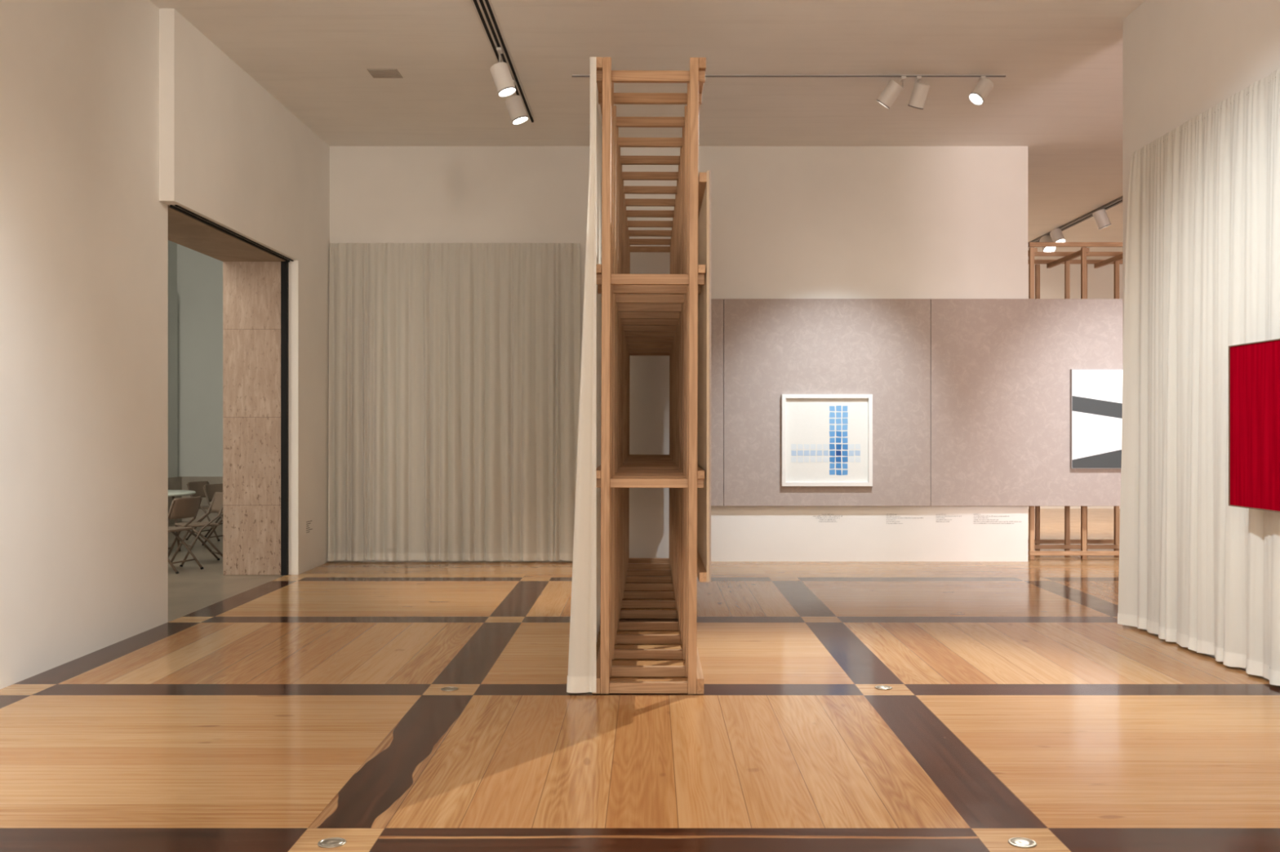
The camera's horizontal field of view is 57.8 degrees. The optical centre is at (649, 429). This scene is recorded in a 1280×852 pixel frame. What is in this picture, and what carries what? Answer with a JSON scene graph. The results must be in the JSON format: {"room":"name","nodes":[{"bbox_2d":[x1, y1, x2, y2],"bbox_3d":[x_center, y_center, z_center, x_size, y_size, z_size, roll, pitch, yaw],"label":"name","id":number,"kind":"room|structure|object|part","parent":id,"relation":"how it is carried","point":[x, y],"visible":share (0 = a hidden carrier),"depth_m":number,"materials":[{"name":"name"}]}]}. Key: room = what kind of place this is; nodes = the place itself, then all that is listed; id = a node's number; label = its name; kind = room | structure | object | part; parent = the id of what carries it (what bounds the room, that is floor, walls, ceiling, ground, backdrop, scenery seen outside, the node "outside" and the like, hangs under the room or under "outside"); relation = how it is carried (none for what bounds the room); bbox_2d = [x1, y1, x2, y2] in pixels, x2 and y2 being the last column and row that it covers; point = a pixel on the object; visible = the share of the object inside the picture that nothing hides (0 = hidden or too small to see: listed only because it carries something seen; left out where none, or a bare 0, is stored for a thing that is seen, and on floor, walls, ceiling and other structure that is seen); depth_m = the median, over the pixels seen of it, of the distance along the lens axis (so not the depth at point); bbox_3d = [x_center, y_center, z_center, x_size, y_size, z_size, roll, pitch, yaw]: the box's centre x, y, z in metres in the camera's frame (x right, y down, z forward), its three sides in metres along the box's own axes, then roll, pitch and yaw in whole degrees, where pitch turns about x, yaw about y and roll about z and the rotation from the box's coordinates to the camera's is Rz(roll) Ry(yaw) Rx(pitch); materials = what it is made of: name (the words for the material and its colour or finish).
{"room":"museum","nodes":[
{"label":"museum","id":0,"kind":"room"},
{"bbox_2d":[0,0,168,689],"bbox_3d":[-4.075,-0.860,2.765,0.650,4.720,12.530,0,0,0],"label":"wall","id":1,"kind":"structure","parent":0,"point":[84,221],"depth_m":7.64,"materials":[{"name":"white paint"}]},
{"bbox_2d":[168,204,293,575],"bbox_3d":[-4.040,-0.131,10.815,0.720,3.262,3.570,0,0,0],"label":"door frame","id":2,"kind":"structure","parent":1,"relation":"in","point":[255,277],"depth_m":11.96,"materials":[{"name":"stone"}]},
{"bbox_2d":[168,240,177,293],"bbox_3d":[-7.845,-1.100,12.000,0.210,5.200,14.000,0,0,0],"label":"wall","id":3,"kind":"structure","parent":0,"point":[172,246],"depth_m":18.83,"materials":[{"name":"grey paint"}]},
{"bbox_2d":[168,290,177,477],"bbox_3d":[-7.710,-0.725,16.440,0.060,2.990,4.880,0,0,0],"label":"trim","id":4,"kind":"structure","parent":3,"relation":"attached to","point":[172,296],"depth_m":18.68,"materials":[{"name":"grey paint"}]},
{"bbox_2d":[168,476,222,524],"bbox_3d":[-6.070,1.135,16.500,3.340,0.730,5.000,0,0,0],"label":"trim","id":5,"kind":"structure","parent":3,"relation":"attached to","point":[178,482],"depth_m":18.90,"materials":[{"name":"concrete"}]},
{"bbox_2d":[177,244,222,476],"bbox_3d":[-7.200,-1.100,19.100,5.600,5.200,0.200,0,0,0],"label":"wall","id":6,"kind":"structure","parent":0,"point":[199,275],"depth_m":19.00,"materials":[{"name":"grey paint"}]},
{"bbox_2d":[159,8,329,574],"bbox_3d":[-4.018,-0.860,11.025,0.765,4.720,4.310,0,0,0],"label":"wall","id":7,"kind":"structure","parent":0,"point":[240,143],"depth_m":11.20,"materials":[{"name":"white paint"}]},
{"bbox_2d":[0,508,1279,851],"bbox_3d":[2.000,1.560,9.250,24.000,0.120,25.500,0,0,0],"label":"floor","id":8,"kind":"structure","parent":0,"point":[289,713],"depth_m":5.92,"materials":[{"name":"brown wood"}]},
{"bbox_2d":[168,489,195,551],"bbox_3d":[-6.130,1.130,14.000,1.220,0.746,1.220,0,0,0],"label":"round table","id":9,"kind":"object","parent":8,"relation":"on","point":[173,493],"visible":0.28,"depth_m":14.14,"materials":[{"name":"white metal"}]},
{"bbox_3d":[-5.833,1.145,14.297,0.032,0.717,0.112,0,0,45],"label":"leg","id":10,"kind":"part","parent":9,"relation":"part of","materials":[{"name":"brown metal"}]},
{"bbox_2d":[168,496,203,573],"bbox_3d":[-5.112,1.111,12.355,0.558,0.788,0.476,0,0,16],"label":"folding chair","id":11,"kind":"object","parent":8,"relation":"on","point":[180,508],"visible":0.68,"depth_m":12.29,"materials":[{"name":"brown metal"}]},
{"bbox_3d":[-5.189,1.114,12.146,0.508,0.763,0.025,0,0,16],"label":"leg","id":12,"kind":"part","parent":11,"relation":"part of","materials":[{"name":"brown metal"}]},
{"bbox_3d":[-5.127,1.280,12.151,0.437,0.436,0.025,0,0,16],"label":"leg","id":13,"kind":"part","parent":11,"relation":"part of","materials":[{"name":"brown metal"}]},
{"bbox_3d":[-5.152,1.063,12.366,0.385,0.027,0.390,0,0,16],"label":"seat","id":14,"kind":"part","parent":11,"relation":"part of","materials":[{"name":"brown plastic"}]},
{"bbox_3d":[-4.903,0.827,12.295,0.122,0.220,0.430,0,0,16],"label":"backrest","id":15,"kind":"part","parent":11,"relation":"part of","materials":[{"name":"brown plastic"}]},
{"bbox_3d":[-5.016,1.280,12.536,0.437,0.436,0.025,0,0,16],"label":"leg","id":16,"kind":"part","parent":11,"relation":"part of","materials":[{"name":"brown metal"}]},
{"bbox_2d":[170,492,222,567],"bbox_3d":[-5.045,1.111,13.031,0.558,0.788,0.476,0,0,-36],"label":"folding chair","id":17,"kind":"object","parent":8,"relation":"on","point":[216,504],"visible":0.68,"depth_m":13.08,"materials":[{"name":"brown metal"}]},
{"bbox_3d":[-5.078,1.063,13.007,0.385,0.027,0.390,0,0,-36],"label":"seat","id":18,"kind":"part","parent":17,"relation":"part of","materials":[{"name":"brown plastic"}]},
{"bbox_3d":[-4.927,1.114,12.842,0.508,0.763,0.025,0,0,-36],"label":"leg","id":19,"kind":"part","parent":17,"relation":"part of","materials":[{"name":"brown metal"}]},
{"bbox_3d":[-5.128,1.280,13.218,0.437,0.436,0.025,0,0,-36],"label":"leg","id":20,"kind":"part","parent":17,"relation":"part of","materials":[{"name":"brown metal"}]},
{"bbox_3d":[-4.893,1.280,12.894,0.437,0.436,0.025,0,0,-36],"label":"leg","id":21,"kind":"part","parent":17,"relation":"part of","materials":[{"name":"brown metal"}]},
{"bbox_3d":[-4.869,0.827,13.159,0.122,0.220,0.430,0,0,-36],"label":"backrest","id":22,"kind":"part","parent":17,"relation":"part of","materials":[{"name":"brown plastic"}]},
{"bbox_2d":[185,480,222,541],"bbox_3d":[-5.998,1.111,15.905,0.558,0.788,0.476,0,0,15],"label":"folding chair","id":23,"kind":"object","parent":8,"relation":"on","point":[197,486],"visible":0.47,"depth_m":15.92,"materials":[{"name":"brown plastic"}]},
{"bbox_3d":[-6.090,1.280,15.723,0.437,0.436,0.025,0,0,15],"label":"leg","id":24,"kind":"part","parent":23,"relation":"part of","materials":[{"name":"brown metal"}]},
{"bbox_3d":[-6.208,0.827,15.961,0.122,0.220,0.430,0,0,15],"label":"backrest","id":25,"kind":"part","parent":23,"relation":"part of","materials":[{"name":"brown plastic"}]},
{"bbox_3d":[-5.958,1.063,15.894,0.385,0.027,0.390,0,0,15],"label":"seat","id":26,"kind":"part","parent":23,"relation":"part of","materials":[{"name":"brown plastic"}]},
{"bbox_3d":[-5.987,1.280,16.109,0.437,0.436,0.025,0,0,15],"label":"leg","id":27,"kind":"part","parent":23,"relation":"part of","materials":[{"name":"brown metal"}]},
{"bbox_2d":[201,484,222,545],"bbox_3d":[-5.487,1.111,15.156,0.558,0.788,0.476,0,0,20],"label":"folding chair","id":28,"kind":"object","parent":8,"relation":"on","point":[210,490],"visible":0.35,"depth_m":15.11,"materials":[{"name":"brown plastic"}]},
{"bbox_3d":[-5.549,1.114,14.942,0.508,0.763,0.025,0,0,20],"label":"leg","id":29,"kind":"part","parent":28,"relation":"part of","materials":[{"name":"brown metal"}]},
{"bbox_3d":[-5.596,1.280,14.983,0.437,0.436,0.025,0,0,20],"label":"leg","id":30,"kind":"part","parent":28,"relation":"part of","materials":[{"name":"brown metal"}]},
{"bbox_3d":[-5.692,0.827,15.231,0.122,0.220,0.430,0,0,20],"label":"backrest","id":31,"kind":"part","parent":28,"relation":"part of","materials":[{"name":"brown plastic"}]},
{"bbox_2d":[317,837,346,848],"bbox_3d":[-1.152,1.497,4.207,0.100,0.004,0.100,0,0,0],"label":"socket","id":32,"kind":"object","parent":8,"relation":"on","point":[331,842],"visible":1,"depth_m":4.20,"materials":[{"name":"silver metal"}]},
{"bbox_2d":[440,686,457,691],"bbox_3d":[-1.155,1.497,6.700,0.100,0.004,0.100,0,0,0],"label":"socket","id":33,"kind":"object","parent":8,"relation":"on","point":[449,688],"visible":1,"depth_m":6.69,"materials":[{"name":"silver metal"}]},
{"bbox_2d":[592,57,706,694],"bbox_3d":[-0.002,-0.306,9.796,0.633,3.608,6.452,0,0,0],"label":"frame","id":34,"kind":"object","parent":8,"relation":"on","point":[638,319],"visible":0.99,"depth_m":7.56,"materials":[{"name":"red wood"}]},
{"bbox_2d":[566,57,602,693],"bbox_3d":[-0.402,-0.309,9.716,0.169,3.582,6.381,0,0,0],"label":"curtain","id":35,"kind":"object","parent":34,"relation":"hanging from","point":[585,602],"visible":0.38,"depth_m":6.54,"materials":[{"name":"white fabric"}]},
{"bbox_3d":[-0.303,1.453,9.785,0.044,0.088,6.430,0,0,0],"label":"rail","id":36,"kind":"part","parent":34,"relation":"part of","materials":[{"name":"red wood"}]},
{"bbox_3d":[-0.299,0.255,9.785,0.044,0.048,6.430,0,0,0],"label":"rail","id":37,"kind":"part","parent":34,"relation":"part of","materials":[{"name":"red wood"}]},
{"bbox_3d":[-0.295,-0.913,9.785,0.044,0.048,6.430,0,0,0],"label":"rail","id":38,"kind":"part","parent":34,"relation":"part of","materials":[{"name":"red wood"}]},
{"bbox_3d":[-0.290,-2.081,9.785,0.044,0.060,6.430,0,0,0],"label":"rail","id":39,"kind":"part","parent":34,"relation":"part of","materials":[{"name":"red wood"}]},
{"bbox_3d":[-0.249,-0.307,6.595,0.050,3.608,0.050,0,0,0],"label":"post","id":40,"kind":"part","parent":34,"relation":"part of","materials":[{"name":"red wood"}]},
{"bbox_3d":[-0.249,-0.307,7.035,0.050,3.608,0.050,0,0,0],"label":"post","id":41,"kind":"part","parent":34,"relation":"part of","materials":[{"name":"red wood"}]},
{"bbox_3d":[-0.249,-0.307,7.575,0.050,3.608,0.050,0,0,0],"label":"post","id":42,"kind":"part","parent":34,"relation":"part of","materials":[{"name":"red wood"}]},
{"bbox_3d":[-0.249,-0.307,8.115,0.050,3.608,0.050,0,0,0],"label":"post","id":43,"kind":"part","parent":34,"relation":"part of","materials":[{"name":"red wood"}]},
{"bbox_3d":[-0.249,-0.307,8.655,0.050,3.608,0.050,0,0,0],"label":"post","id":44,"kind":"part","parent":34,"relation":"part of","materials":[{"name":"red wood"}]},
{"bbox_3d":[-0.249,-0.307,9.195,0.050,3.608,0.050,0,0,0],"label":"post","id":45,"kind":"part","parent":34,"relation":"part of","materials":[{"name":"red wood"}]},
{"bbox_3d":[-0.249,-0.307,9.735,0.050,3.608,0.050,0,0,0],"label":"post","id":46,"kind":"part","parent":34,"relation":"part of","materials":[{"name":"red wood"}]},
{"bbox_3d":[-0.249,-0.307,10.275,0.050,3.608,0.050,0,0,0],"label":"post","id":47,"kind":"part","parent":34,"relation":"part of","materials":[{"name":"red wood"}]},
{"bbox_3d":[-0.249,-0.307,10.815,0.050,3.608,0.050,0,0,0],"label":"post","id":48,"kind":"part","parent":34,"relation":"part of","materials":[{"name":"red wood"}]},
{"bbox_3d":[-0.249,-0.307,11.355,0.050,3.608,0.050,0,0,0],"label":"post","id":49,"kind":"part","parent":34,"relation":"part of","materials":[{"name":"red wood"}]},
{"bbox_3d":[-0.249,-0.307,11.895,0.050,3.608,0.050,0,0,0],"label":"post","id":50,"kind":"part","parent":34,"relation":"part of","materials":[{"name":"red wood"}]},
{"bbox_3d":[-0.249,-0.307,12.435,0.050,3.608,0.050,0,0,0],"label":"post","id":51,"kind":"part","parent":34,"relation":"part of","materials":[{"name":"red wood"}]},
{"bbox_3d":[-0.249,-0.307,12.955,0.050,3.608,0.050,0,0,0],"label":"post","id":52,"kind":"part","parent":34,"relation":"part of","materials":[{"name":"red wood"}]},
{"bbox_3d":[0.247,-0.305,12.955,0.050,3.608,0.050,0,0,0],"label":"post","id":53,"kind":"part","parent":34,"relation":"part of","materials":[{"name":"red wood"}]},
{"bbox_3d":[0.247,-0.305,12.435,0.050,3.608,0.050,0,0,0],"label":"post","id":54,"kind":"part","parent":34,"relation":"part of","materials":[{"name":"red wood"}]},
{"bbox_3d":[0.247,-0.305,11.895,0.050,3.608,0.050,0,0,0],"label":"post","id":55,"kind":"part","parent":34,"relation":"part of","materials":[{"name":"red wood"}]},
{"bbox_3d":[0.247,-0.305,11.355,0.050,3.608,0.050,0,0,0],"label":"post","id":56,"kind":"part","parent":34,"relation":"part of","materials":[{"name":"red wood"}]},
{"bbox_3d":[0.247,-0.305,10.815,0.050,3.608,0.050,0,0,0],"label":"post","id":57,"kind":"part","parent":34,"relation":"part of","materials":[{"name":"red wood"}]},
{"bbox_3d":[0.247,-0.305,10.275,0.050,3.608,0.050,0,0,0],"label":"post","id":58,"kind":"part","parent":34,"relation":"part of","materials":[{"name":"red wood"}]},
{"bbox_3d":[0.247,-0.305,9.735,0.050,3.608,0.050,0,0,0],"label":"post","id":59,"kind":"part","parent":34,"relation":"part of","materials":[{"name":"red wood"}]},
{"bbox_3d":[0.247,-0.305,9.195,0.050,3.608,0.050,0,0,0],"label":"post","id":60,"kind":"part","parent":34,"relation":"part of","materials":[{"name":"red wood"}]},
{"bbox_3d":[0.247,-0.305,8.655,0.050,3.608,0.050,0,0,0],"label":"post","id":61,"kind":"part","parent":34,"relation":"part of","materials":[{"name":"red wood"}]},
{"bbox_3d":[0.247,-0.305,8.115,0.050,3.608,0.050,0,0,0],"label":"post","id":62,"kind":"part","parent":34,"relation":"part of","materials":[{"name":"red wood"}]},
{"bbox_3d":[0.247,-0.305,7.575,0.050,3.608,0.050,0,0,0],"label":"post","id":63,"kind":"part","parent":34,"relation":"part of","materials":[{"name":"red wood"}]},
{"bbox_3d":[0.247,-0.305,7.035,0.050,3.608,0.050,0,0,0],"label":"post","id":64,"kind":"part","parent":34,"relation":"part of","materials":[{"name":"red wood"}]},
{"bbox_3d":[0.247,-0.305,6.595,0.050,3.608,0.050,0,0,0],"label":"post","id":65,"kind":"part","parent":34,"relation":"part of","materials":[{"name":"red wood"}]},
{"bbox_3d":[0.288,1.455,9.785,0.041,0.088,6.430,0,0,0],"label":"rail","id":66,"kind":"part","parent":34,"relation":"part of","materials":[{"name":"red wood"}]},
{"bbox_3d":[0.292,0.257,9.785,0.041,0.048,6.430,0,0,0],"label":"rail","id":67,"kind":"part","parent":34,"relation":"part of","materials":[{"name":"red wood"}]},
{"bbox_3d":[0.296,-0.911,9.785,0.041,0.048,6.430,0,0,0],"label":"rail","id":68,"kind":"part","parent":34,"relation":"part of","materials":[{"name":"red wood"}]},
{"bbox_3d":[0.300,-2.079,9.785,0.041,0.060,6.430,0,0,0],"label":"rail","id":69,"kind":"part","parent":34,"relation":"part of","materials":[{"name":"red wood"}]},
{"bbox_2d":[697,170,711,582],"bbox_3d":[0.316,-0.302,9.774,0.067,2.335,6.387,0,0,0],"label":"display panel","id":70,"kind":"object","parent":34,"relation":"attached to","point":[704,407],"visible":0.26,"depth_m":6.70,"materials":[{"name":"red wood"}]},
{"bbox_2d":[875,685,892,689],"bbox_3d":[1.358,1.497,6.735,0.100,0.004,0.100,0,0,0],"label":"socket","id":71,"kind":"object","parent":8,"relation":"on","point":[880,687],"visible":1,"depth_m":6.73,"materials":[{"name":"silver metal"}]},
{"bbox_2d":[1008,837,1036,848],"bbox_3d":[1.352,1.497,4.207,0.100,0.004,0.100,0,0,0],"label":"socket","id":72,"kind":"object","parent":8,"relation":"on","point":[1022,842],"visible":1,"depth_m":4.20,"materials":[{"name":"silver metal"}]},
{"bbox_2d":[1027,242,1122,559],"bbox_3d":[5.910,-0.327,14.043,3.100,3.647,1.475,0,0,0],"label":"frame","id":73,"kind":"object","parent":8,"relation":"on","point":[1067,260],"visible":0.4,"depth_m":14.03,"materials":[{"name":"red wood"}]},
{"bbox_3d":[4.405,-0.301,13.375,0.050,3.597,0.050,0,0,0],"label":"post","id":74,"kind":"part","parent":73,"relation":"part of","materials":[{"name":"red wood"}]},
{"bbox_3d":[4.935,-0.301,14.755,0.050,3.597,0.050,0,0,0],"label":"post","id":75,"kind":"part","parent":73,"relation":"part of","materials":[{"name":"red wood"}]},
{"bbox_3d":[5.075,-0.301,14.095,0.050,3.597,0.050,0,0,0],"label":"post","id":76,"kind":"part","parent":73,"relation":"part of","materials":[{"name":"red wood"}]},
{"bbox_3d":[5.910,1.420,14.707,3.100,0.050,0.043,0,0,0],"label":"rail","id":77,"kind":"part","parent":73,"relation":"part of","materials":[{"name":"red wood"}]},
{"bbox_3d":[5.910,1.420,14.046,3.100,0.050,0.043,0,0,0],"label":"rail","id":78,"kind":"part","parent":73,"relation":"part of","materials":[{"name":"red wood"}]},
{"bbox_3d":[5.910,1.420,13.326,3.100,0.050,0.043,0,0,0],"label":"rail","id":79,"kind":"part","parent":73,"relation":"part of","materials":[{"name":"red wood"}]},
{"bbox_3d":[5.910,-2.126,14.707,3.100,0.048,0.043,0,0,0],"label":"rail","id":80,"kind":"part","parent":73,"relation":"part of","materials":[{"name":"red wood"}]},
{"bbox_3d":[5.910,-2.126,13.326,3.100,0.048,0.043,0,0,0],"label":"rail","id":81,"kind":"part","parent":73,"relation":"part of","materials":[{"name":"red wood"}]},
{"bbox_3d":[5.910,-2.126,14.046,3.100,0.048,0.043,0,0,0],"label":"rail","id":82,"kind":"part","parent":73,"relation":"part of","materials":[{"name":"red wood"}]},
{"bbox_3d":[5.005,-0.301,13.375,0.050,3.597,0.050,0,0,0],"label":"post","id":83,"kind":"part","parent":73,"relation":"part of","materials":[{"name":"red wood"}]},
{"bbox_3d":[5.535,-0.301,14.755,0.050,3.597,0.050,0,0,0],"label":"post","id":84,"kind":"part","parent":73,"relation":"part of","materials":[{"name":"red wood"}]},
{"bbox_3d":[5.675,-0.301,14.095,0.050,3.597,0.050,0,0,0],"label":"post","id":85,"kind":"part","parent":73,"relation":"part of","materials":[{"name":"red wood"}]},
{"bbox_2d":[149,0,1145,259],"bbox_3d":[4.825,-3.295,9.250,18.350,0.150,25.500,0,0,0],"label":"ceiling","id":86,"kind":"structure","parent":0,"point":[1060,96],"depth_m":10.38,"materials":[{"name":"white paint"}]},
{"bbox_2d":[366,68,403,78],"bbox_3d":[-2.390,-3.215,10.480,0.270,0.010,0.260,0,0,0],"label":"ceiling vent","id":87,"kind":"object","parent":86,"relation":"in","point":[375,73],"visible":1,"depth_m":10.45,"materials":[{"name":"white metal"}]},
{"bbox_2d":[471,0,533,122],"bbox_3d":[-1.262,-3.209,8.040,0.145,0.022,8.080,0,0,0],"label":"track","id":88,"kind":"object","parent":86,"relation":"attached to","point":[484,9],"visible":0.62,"depth_m":9.52,"materials":[{"name":"black metal"}]},
{"bbox_3d":[-1.305,-3.208,7.050,0.022,0.021,6.100,0,0,0],"label":"rail","id":89,"kind":"part","parent":88,"relation":"part of","materials":[{"name":"black metal"}]},
{"bbox_3d":[-1.260,-3.208,7.975,0.022,0.021,7.950,0,0,0],"label":"rail","id":90,"kind":"part","parent":88,"relation":"part of","materials":[{"name":"black metal"}]},
{"bbox_2d":[489,47,516,97],"bbox_3d":[-1.224,-2.993,9.700,0.225,0.409,0.168,0,0,24],"label":"spotlight","id":91,"kind":"object","parent":88,"relation":"hanging from","point":[500,73],"visible":1,"depth_m":9.64,"materials":[{"name":"white metal"}]},
{"bbox_2d":[504,80,528,124],"bbox_3d":[-1.216,-2.998,10.619,0.220,0.400,0.170,0,0,0],"label":"spotlight","id":92,"kind":"object","parent":88,"relation":"hanging from","point":[514,104],"visible":0.92,"depth_m":10.56,"materials":[{"name":"white metal"}]},
{"bbox_2d":[572,75,1005,78],"bbox_3d":[1.262,-3.209,10.538,3.935,0.022,0.040,0,0,0],"label":"track","id":93,"kind":"object","parent":86,"relation":"attached to","point":[573,76],"visible":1,"depth_m":10.52,"materials":[{"name":"white metal"}]},
{"bbox_3d":[1.262,-3.204,10.520,3.935,0.012,0.004,0,0,0],"label":"rail","id":94,"kind":"part","parent":93,"relation":"part of","materials":[{"name":"metal"}]},
{"bbox_2d":[876,75,906,109],"bbox_3d":[2.188,-3.052,10.503,0.265,0.292,0.196,0,0,0],"label":"spotlight","id":95,"kind":"object","parent":93,"relation":"hanging from","point":[892,90],"visible":1,"depth_m":10.45,"materials":[{"name":"white metal"}]},
{"bbox_2d":[907,75,929,109],"bbox_3d":[2.452,-3.055,10.563,0.144,0.286,0.220,0,0,-28],"label":"spotlight","id":96,"kind":"object","parent":93,"relation":"hanging from","point":[920,91],"visible":1,"depth_m":10.51,"materials":[{"name":"white metal"}]},
{"bbox_2d":[968,75,993,105],"bbox_3d":[2.984,-3.062,10.466,0.232,0.273,0.184,0,0,-35],"label":"spotlight","id":97,"kind":"object","parent":93,"relation":"hanging from","point":[984,87],"visible":1,"depth_m":10.41,"materials":[{"name":"white metal"}]},
{"bbox_2d":[1027,195,1122,248],"bbox_3d":[6.570,-3.202,16.600,0.120,0.034,8.200,0,0,0],"label":"track","id":98,"kind":"object","parent":86,"relation":"attached to","point":[1119,200],"visible":0.12,"depth_m":17.50,"materials":[{"name":"black metal"}]},
{"bbox_2d":[1039,235,1056,252],"bbox_3d":[6.520,-3.028,19.122,0.219,0.310,0.556,0,0,0],"label":"spotlight","id":99,"kind":"object","parent":98,"relation":"attached to","point":[1046,238],"visible":0.56,"depth_m":18.96,"materials":[{"name":"white metal"}]},
{"bbox_2d":[1049,228,1066,242],"bbox_3d":[6.478,-3.047,18.508,0.224,0.281,0.485,0,0,0],"label":"spotlight","id":100,"kind":"object","parent":98,"relation":"hanging from","point":[1056,235],"visible":0.73,"depth_m":18.34,"materials":[{"name":"white metal"}]},
{"bbox_2d":[1092,208,1111,229],"bbox_3d":[6.511,-3.031,16.728,0.263,0.301,0.244,0,0,0],"label":"spotlight","id":101,"kind":"object","parent":98,"relation":"hanging from","point":[1102,220],"visible":1,"depth_m":16.63,"materials":[{"name":"white metal"}]},
{"bbox_2d":[329,146,1027,561],"bbox_3d":[-0.100,-0.860,13.305,8.800,4.720,0.250,0,0,0],"label":"wall","id":102,"kind":"structure","parent":0,"point":[788,222],"depth_m":13.18,"materials":[{"name":"white paint"}]},
{"bbox_2d":[327,243,580,561],"bbox_3d":[-2.203,-0.314,13.102,2.835,3.597,0.122,0,0,0],"label":"curtain","id":103,"kind":"object","parent":102,"relation":"hanging from","point":[455,368],"visible":0.99,"depth_m":13.11,"materials":[{"name":"white fabric"}]},
{"bbox_2d":[711,298,723,506],"bbox_3d":[0.599,-0.307,13.142,0.472,2.342,0.074,0,0,0],"label":"display panel","id":104,"kind":"object","parent":102,"relation":"attached to","point":[717,304],"visible":0.41,"depth_m":13.11,"materials":[{"name":"grey fabric"}]},
{"bbox_2d":[723,298,930,506],"bbox_3d":[2.007,-0.307,13.142,2.335,2.342,0.074,0,0,0],"label":"display panel","id":105,"kind":"object","parent":102,"relation":"attached to","point":[773,348],"visible":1,"depth_m":13.11,"materials":[{"name":"grey fabric"}]},
{"bbox_2d":[781,394,872,486],"bbox_3d":[1.999,0.120,13.077,1.020,1.035,0.050,0,0,0],"label":"framed print","id":106,"kind":"object","parent":105,"relation":"attached to","point":[827,439],"visible":1,"depth_m":13.09,"materials":[{"name":"white paper"}]},
{"bbox_2d":[813,514,842,522],"bbox_3d":[2.022,1.004,13.178,0.336,0.093,0.002,0,0,0],"label":"wall text","id":107,"kind":"object","parent":102,"relation":"attached to","point":[822,514],"depth_m":13.18},
{"bbox_2d":[887,514,921,524],"bbox_3d":[2.899,1.014,13.178,0.417,0.114,0.002,0,0,0],"label":"wall text","id":108,"kind":"object","parent":102,"relation":"attached to","point":[887,514],"depth_m":13.18},
{"bbox_2d":[936,514,961,522],"bbox_3d":[3.399,1.004,13.178,0.290,0.093,0.002,0,0,0],"label":"wall text","id":109,"kind":"object","parent":102,"relation":"attached to","point":[936,514],"depth_m":13.18},
{"bbox_2d":[973,514,1020,524],"bbox_3d":[3.953,1.014,13.178,0.544,0.114,0.002,0,0,0],"label":"wall text","id":110,"kind":"object","parent":102,"relation":"attached to","point":[974,514],"depth_m":13.18},
{"bbox_2d":[930,298,1122,506],"bbox_3d":[4.347,-0.307,13.142,2.335,2.342,0.074,0,0,0],"label":"display panel","id":111,"kind":"object","parent":102,"relation":"attached to","point":[1000,368],"visible":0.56,"depth_m":13.11,"materials":[{"name":"grey fabric"}]},
{"bbox_2d":[1070,368,1122,468],"bbox_3d":[5.112,-0.121,13.080,0.720,1.119,0.046,0,0,0],"label":"painting","id":112,"kind":"object","parent":111,"relation":"attached to","point":[1095,394],"visible":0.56,"depth_m":13.06,"materials":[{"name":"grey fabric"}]},
{"bbox_2d":[1027,264,1122,508],"bbox_3d":[8.750,-0.860,22.100,10.500,4.720,0.200,0,0,0],"label":"wall","id":113,"kind":"structure","parent":0,"point":[1100,280],"depth_m":22.00,"materials":[{"name":"white paint"}]},
{"bbox_2d":[1122,0,1279,677],"bbox_3d":[3.860,-0.860,2.810,0.280,4.720,12.620,0,0,0],"label":"wall","id":114,"kind":"structure","parent":0,"point":[1181,59],"depth_m":8.07,"materials":[{"name":"white paint"}]},
{"bbox_2d":[1117,68,1279,685],"bbox_3d":[3.630,-0.314,6.521,0.146,3.597,4.599,0,0,0],"label":"curtain","id":115,"kind":"object","parent":114,"relation":"hanging from","point":[1198,572],"visible":0.97,"depth_m":7.75,"materials":[{"name":"white fabric"}]},
{"bbox_2d":[1228,338,1279,512],"bbox_3d":[3.567,-0.022,6.500,0.137,0.965,1.020,0,0,0],"label":"painting","id":116,"kind":"object","parent":115,"relation":"attached to","point":[1254,368],"visible":1,"depth_m":6.71,"materials":[{"name":"red fabric"}]}
]}

